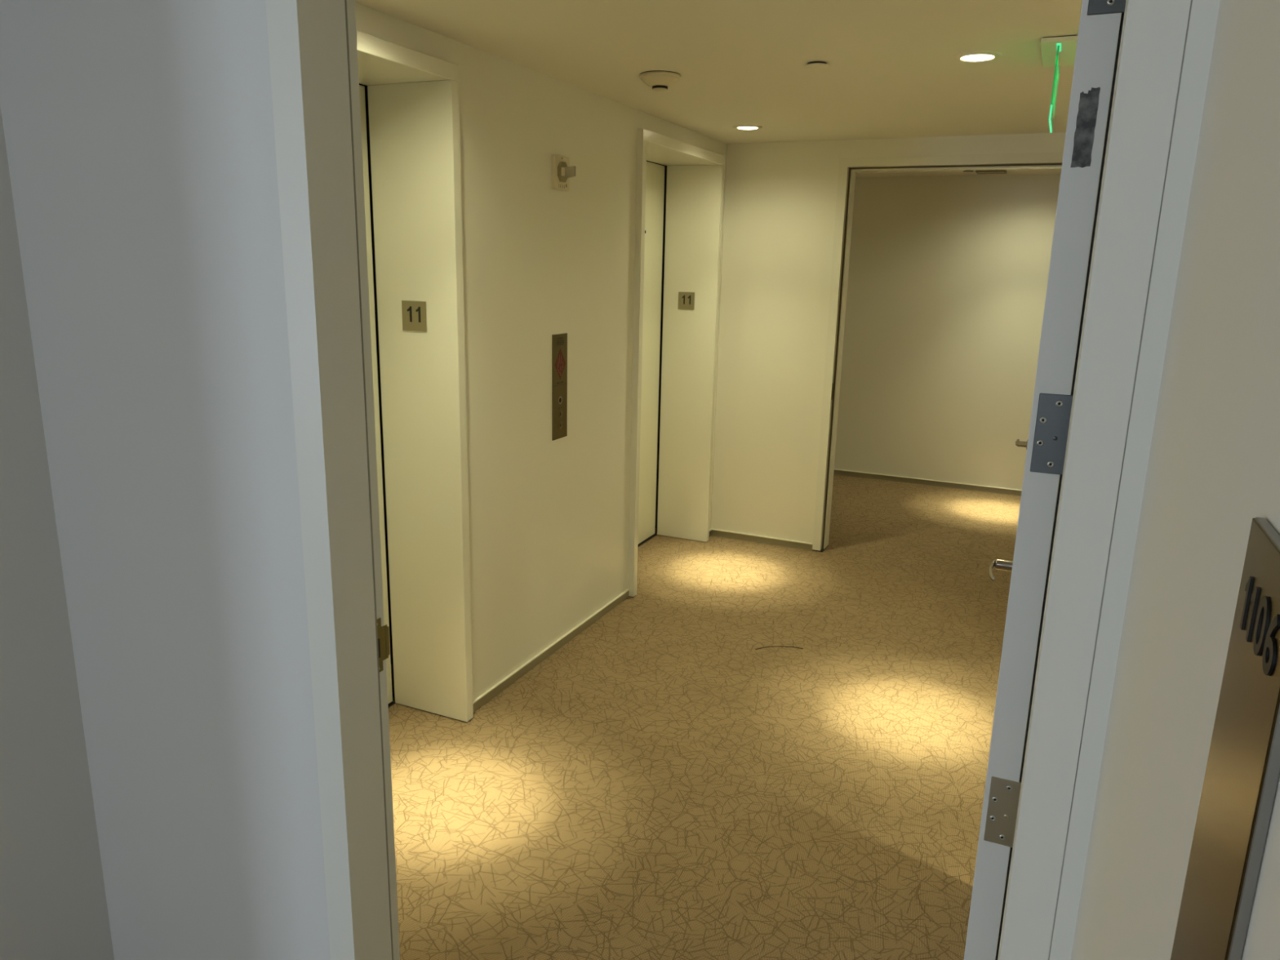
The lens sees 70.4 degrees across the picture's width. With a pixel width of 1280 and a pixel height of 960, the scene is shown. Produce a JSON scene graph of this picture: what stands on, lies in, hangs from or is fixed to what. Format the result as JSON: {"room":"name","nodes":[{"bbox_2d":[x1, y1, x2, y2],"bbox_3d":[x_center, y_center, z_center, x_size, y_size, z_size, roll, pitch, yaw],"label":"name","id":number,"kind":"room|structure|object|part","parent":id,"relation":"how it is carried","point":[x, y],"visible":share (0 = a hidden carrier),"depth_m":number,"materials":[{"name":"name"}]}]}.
{"room":"building corridor","nodes":[
{"label":"building corridor","id":0,"kind":"room"},
{"bbox_2d":[0,105,114,959],"bbox_3d":[-3.985,-0.208,2.709,5.740,2.430,0.737,7,15,24],"label":"wall","id":1,"kind":"structure","parent":0,"point":[53,903],"depth_m":1.90,"materials":[{"name":"white paint"}]},
{"bbox_2d":[0,0,330,959],"bbox_3d":[0.063,0.196,1.401,3.740,2.430,0.143,7,15,24],"label":"wall","id":2,"kind":"structure","parent":0,"point":[140,138],"depth_m":1.71,"materials":[{"name":"white paint"}]},
{"bbox_2d":[265,0,1192,959],"bbox_3d":[0.008,0.230,1.447,1.260,2.340,0.171,7,15,24],"label":"door frame","id":3,"kind":"structure","parent":2,"relation":"attached to","point":[313,47],"depth_m":1.45,"materials":[{"name":"white paint"}]},
{"bbox_3d":[-0.504,0.320,1.764,0.002,0.110,0.047,7,15,24],"label":"strike plate","id":4,"kind":"part","parent":3,"relation":"part of","materials":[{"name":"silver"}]},
{"bbox_2d":[964,0,1125,959],"bbox_3d":[0.749,0.187,1.818,0.114,2.267,1.156,7,15,23],"label":"door","id":5,"kind":"structure","parent":2,"relation":"in","point":[1100,20],"depth_m":1.22,"materials":[{"name":"white paint"}]},
{"bbox_3d":[0.887,0.226,2.277,0.020,0.019,0.130,7,15,24],"label":"lever","id":6,"kind":"part","parent":5,"relation":"part of","materials":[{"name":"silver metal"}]},
{"bbox_3d":[0.937,0.218,2.313,0.056,0.050,0.050,7,15,24],"label":"handle","id":7,"kind":"part","parent":5,"relation":"part of","materials":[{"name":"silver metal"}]},
{"bbox_2d":[364,84,666,664],"bbox_3d":[-0.803,-0.471,4.103,0.392,2.430,4.400,7,15,24],"label":"elevator door","id":8,"kind":"structure","parent":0,"point":[365,86],"depth_m":3.80,"materials":[{"name":"black"}]},
{"bbox_2d":[355,2,727,701],"bbox_3d":[-0.503,-0.420,3.918,0.313,2.430,4.100,7,15,24],"label":"wall","id":9,"kind":"structure","parent":0,"point":[548,519],"depth_m":3.73,"materials":[{"name":"beige paint"}]},
{"bbox_2d":[356,31,473,721],"bbox_3d":[-1.015,-0.122,2.798,0.346,2.342,1.148,7,15,24],"label":"door surround","id":10,"kind":"object","parent":9,"relation":"attached to","point":[414,106],"visible":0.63,"depth_m":3.23,"materials":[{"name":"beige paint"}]},
{"bbox_2d":[359,83,395,707],"bbox_3d":[-1.227,-0.142,2.893,0.119,2.335,1.144,7,15,24],"label":"door","id":11,"kind":"structure","parent":10,"relation":"attached to","point":[362,88],"depth_m":3.29,"materials":[{"name":"beige paint"}]},
{"bbox_3d":[-1.256,0.993,3.158,0.119,0.004,1.089,7,15,24],"label":"sill","id":12,"kind":"part","parent":11,"relation":"part of","materials":[{"name":"black"}]},
{"bbox_2d":[401,300,426,331],"bbox_3d":[-0.794,-0.577,3.188,0.104,0.104,0.004,7,15,24],"label":"number plate","id":13,"kind":"object","parent":10,"relation":"attached to","point":[414,313],"visible":1,"depth_m":3.19,"materials":[{"name":"beige metal"}]},
{"bbox_2d":[472,588,630,711],"bbox_3d":[-0.364,0.749,4.168,0.011,0.047,1.469,7,15,24],"label":"baseboard","id":14,"kind":"structure","parent":9,"relation":"attached to","point":[527,666],"depth_m":4.04,"materials":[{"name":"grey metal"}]},
{"bbox_2d":[551,333,567,440],"bbox_3d":[-0.343,-0.400,3.888,0.006,0.450,0.126,7,15,24],"label":"panel","id":15,"kind":"object","parent":9,"relation":"attached to","point":[559,341],"visible":1,"depth_m":3.88,"materials":[{"name":"brown metal"}]},
{"bbox_2d":[558,395,562,404],"bbox_3d":[-0.343,-0.343,3.901,0.001,0.034,0.034,7,15,24],"label":"switch","id":16,"kind":"object","parent":15,"relation":"attached to","point":[560,397],"depth_m":3.90,"materials":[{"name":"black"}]},
{"bbox_2d":[551,154,575,191],"bbox_3d":[-0.300,-1.242,3.666,0.069,0.130,0.120,7,15,24],"label":"fire alarm strobe","id":17,"kind":"object","parent":9,"relation":"attached to","point":[562,171],"visible":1,"depth_m":3.65,"materials":[{"name":"beige plastic"}]},
{"bbox_2d":[627,128,724,596],"bbox_3d":[0.072,-0.653,5.118,0.346,2.342,1.148,7,15,24],"label":"door surround","id":18,"kind":"object","parent":9,"relation":"attached to","point":[695,175],"visible":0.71,"depth_m":5.49,"materials":[{"name":"beige paint"}]},
{"bbox_2d":[637,160,664,546],"bbox_3d":[-0.140,-0.673,5.213,0.119,2.335,1.144,7,15,24],"label":"door","id":19,"kind":"structure","parent":18,"relation":"attached to","point":[655,175],"depth_m":5.52,"materials":[{"name":"beige paint"}]},
{"bbox_3d":[-0.169,0.462,5.478,0.119,0.004,1.089,7,15,24],"label":"sill","id":20,"kind":"part","parent":19,"relation":"part of","materials":[{"name":"black"}]},
{"bbox_2d":[678,291,694,309],"bbox_3d":[0.282,-1.091,5.518,0.104,0.104,0.004,7,15,24],"label":"number plate","id":21,"kind":"object","parent":18,"relation":"attached to","point":[686,300],"visible":1,"depth_m":5.52,"materials":[{"name":"beige metal"}]},
{"bbox_2d":[388,474,1044,959],"bbox_3d":[-1.333,1.130,2.801,10.800,0.100,12.200,7,15,24],"label":"floor","id":22,"kind":"structure","parent":0,"point":[662,784],"depth_m":3.23,"materials":[{"name":"carpet"}]},
{"bbox_2d":[755,645,803,649],"bbox_3d":[0.645,0.780,4.223,0.226,0.005,0.033,0,14,-5],"label":"thread","id":23,"kind":"object","parent":22,"relation":"on","point":[773,646],"visible":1,"depth_m":4.23,"materials":[{"name":"brown fabric"}]},
{"bbox_2d":[355,0,1121,177],"bbox_3d":[-1.278,-1.330,2.212,10.800,0.100,12.200,7,15,24],"label":"ceiling","id":24,"kind":"structure","parent":0,"point":[892,71],"depth_m":3.12,"materials":[{"name":"beige paint"}]},
{"bbox_2d":[639,71,681,92],"bbox_3d":[0.077,-1.518,3.468,0.160,0.059,0.160,7,15,24],"label":"smoke detector","id":25,"kind":"object","parent":24,"relation":"attached to","point":[660,81],"visible":1,"depth_m":3.42,"materials":[{"name":"beige plastic"}]},
{"bbox_2d":[733,124,762,129],"bbox_3d":[0.558,-1.828,4.705,0.154,0.010,0.154,7,15,24],"label":"recessed light","id":26,"kind":"object","parent":24,"relation":"in","point":[736,126],"visible":1,"depth_m":4.68,"materials":[{"name":"beige"}]},
{"bbox_2d":[805,61,828,68],"bbox_3d":[0.626,-1.467,3.205,0.082,0.010,0.082,7,15,24],"label":"sprinkler cover","id":27,"kind":"object","parent":24,"relation":"attached to","point":[815,64],"visible":1,"depth_m":3.19,"materials":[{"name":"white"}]},
{"bbox_2d":[807,61,826,64],"bbox_3d":[0.626,-1.469,3.205,0.068,0.006,0.068,7,15,24],"label":"sprinkler","id":28,"kind":"object","parent":27,"relation":"on","point":[814,62],"depth_m":3.17,"materials":[{"name":"black"}]},
{"bbox_2d":[962,170,973,173],"bbox_3d":[2.379,-2.234,6.573,0.082,0.010,0.082,7,15,24],"label":"sprinkler cover","id":29,"kind":"object","parent":24,"relation":"attached to","point":[964,171],"visible":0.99,"depth_m":6.55,"materials":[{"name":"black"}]},
{"bbox_2d":[953,50,1002,62],"bbox_3d":[1.130,-1.416,3.037,0.154,0.010,0.154,7,15,24],"label":"recessed light","id":30,"kind":"object","parent":24,"relation":"in","point":[975,55],"visible":1,"depth_m":3.01,"materials":[{"name":"beige"}]},
{"bbox_2d":[975,169,1006,173],"bbox_3d":[2.526,-2.217,6.519,0.200,0.014,0.160,7,15,24],"label":"door closer","id":31,"kind":"object","parent":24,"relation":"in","point":[981,171],"visible":0.88,"depth_m":6.48,"materials":[{"name":"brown metal"}]},
{"bbox_2d":[1040,35,1077,133],"bbox_3d":[1.352,-1.275,2.952,0.105,0.236,0.384,7,15,24],"label":"exit sign","id":32,"kind":"object","parent":24,"relation":"hanging from","point":[1058,51],"visible":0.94,"depth_m":2.87,"materials":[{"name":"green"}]},
{"bbox_3d":[1.350,-1.266,2.951,0.004,0.213,0.294,7,15,24],"label":"panel","id":33,"kind":"part","parent":32,"relation":"part of","materials":[{"name":"green plastic"}]},
{"bbox_2d":[711,130,1106,585],"bbox_3d":[1.809,-0.669,5.174,7.400,2.430,0.150,7,15,24],"label":"wall","id":34,"kind":"structure","parent":0,"point":[780,207],"depth_m":5.48,"materials":[{"name":"beige paint"}]},
{"bbox_2d":[711,528,812,551],"bbox_3d":[0.774,0.382,5.809,0.669,0.047,0.011,7,15,24],"label":"baseboard","id":35,"kind":"structure","parent":34,"relation":"attached to","point":[726,534],"depth_m":5.80,"materials":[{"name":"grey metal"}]},
{"bbox_2d":[812,151,1063,552],"bbox_3d":[1.716,-0.633,5.223,1.276,2.333,0.156,7,15,24],"label":"door frame","id":36,"kind":"structure","parent":34,"relation":"attached to","point":[848,166],"depth_m":5.27,"materials":[{"name":"beige metal"}]},
{"bbox_3d":[1.155,-0.532,5.444,0.002,0.100,0.038,7,15,24],"label":"strike plate","id":37,"kind":"part","parent":36,"relation":"part of","materials":[{"name":"silver metal"}]},
{"bbox_2d":[1015,439,1027,449],"bbox_3d":[1.934,-0.412,4.429,0.109,2.263,1.152,7,15,24],"label":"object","id":38,"kind":"structure","parent":34,"relation":"in","point":[1019,443],"depth_m":4.02,"materials":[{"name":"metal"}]},
{"bbox_2d":[834,173,1060,489],"bbox_3d":[2.727,-1.117,7.134,7.400,2.430,0.150,7,15,24],"label":"wall","id":39,"kind":"structure","parent":0,"point":[948,275],"depth_m":7.18,"materials":[{"name":"beige paint"}]},
{"bbox_2d":[833,469,1022,495],"bbox_3d":[2.668,0.057,7.340,7.100,0.047,0.011,7,15,24],"label":"baseboard","id":40,"kind":"structure","parent":39,"relation":"attached to","point":[838,472],"depth_m":7.46,"materials":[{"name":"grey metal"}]},
{"bbox_2d":[1071,0,1279,959],"bbox_3d":[-0.485,0.836,-1.325,0.149,2.430,5.407,7,15,24],"label":"wall","id":41,"kind":"structure","parent":0,"point":[1213,468],"depth_m":0.69,"materials":[{"name":"white paint"}]},
{"bbox_2d":[1048,0,1220,959],"bbox_3d":[0.588,0.307,1.179,0.025,2.340,0.145,7,15,24],"label":"trim","id":42,"kind":"structure","parent":41,"relation":"attached to","point":[1204,13],"depth_m":1.03,"materials":[{"name":"white paint"}]},
{"bbox_2d":[1170,517,1279,959],"bbox_3d":[0.296,0.243,0.476,0.007,0.438,0.112,7,15,24],"label":"number sign","id":43,"kind":"object","parent":41,"relation":"attached to","point":[1242,772],"visible":1,"depth_m":0.44,"materials":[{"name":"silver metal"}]}
]}

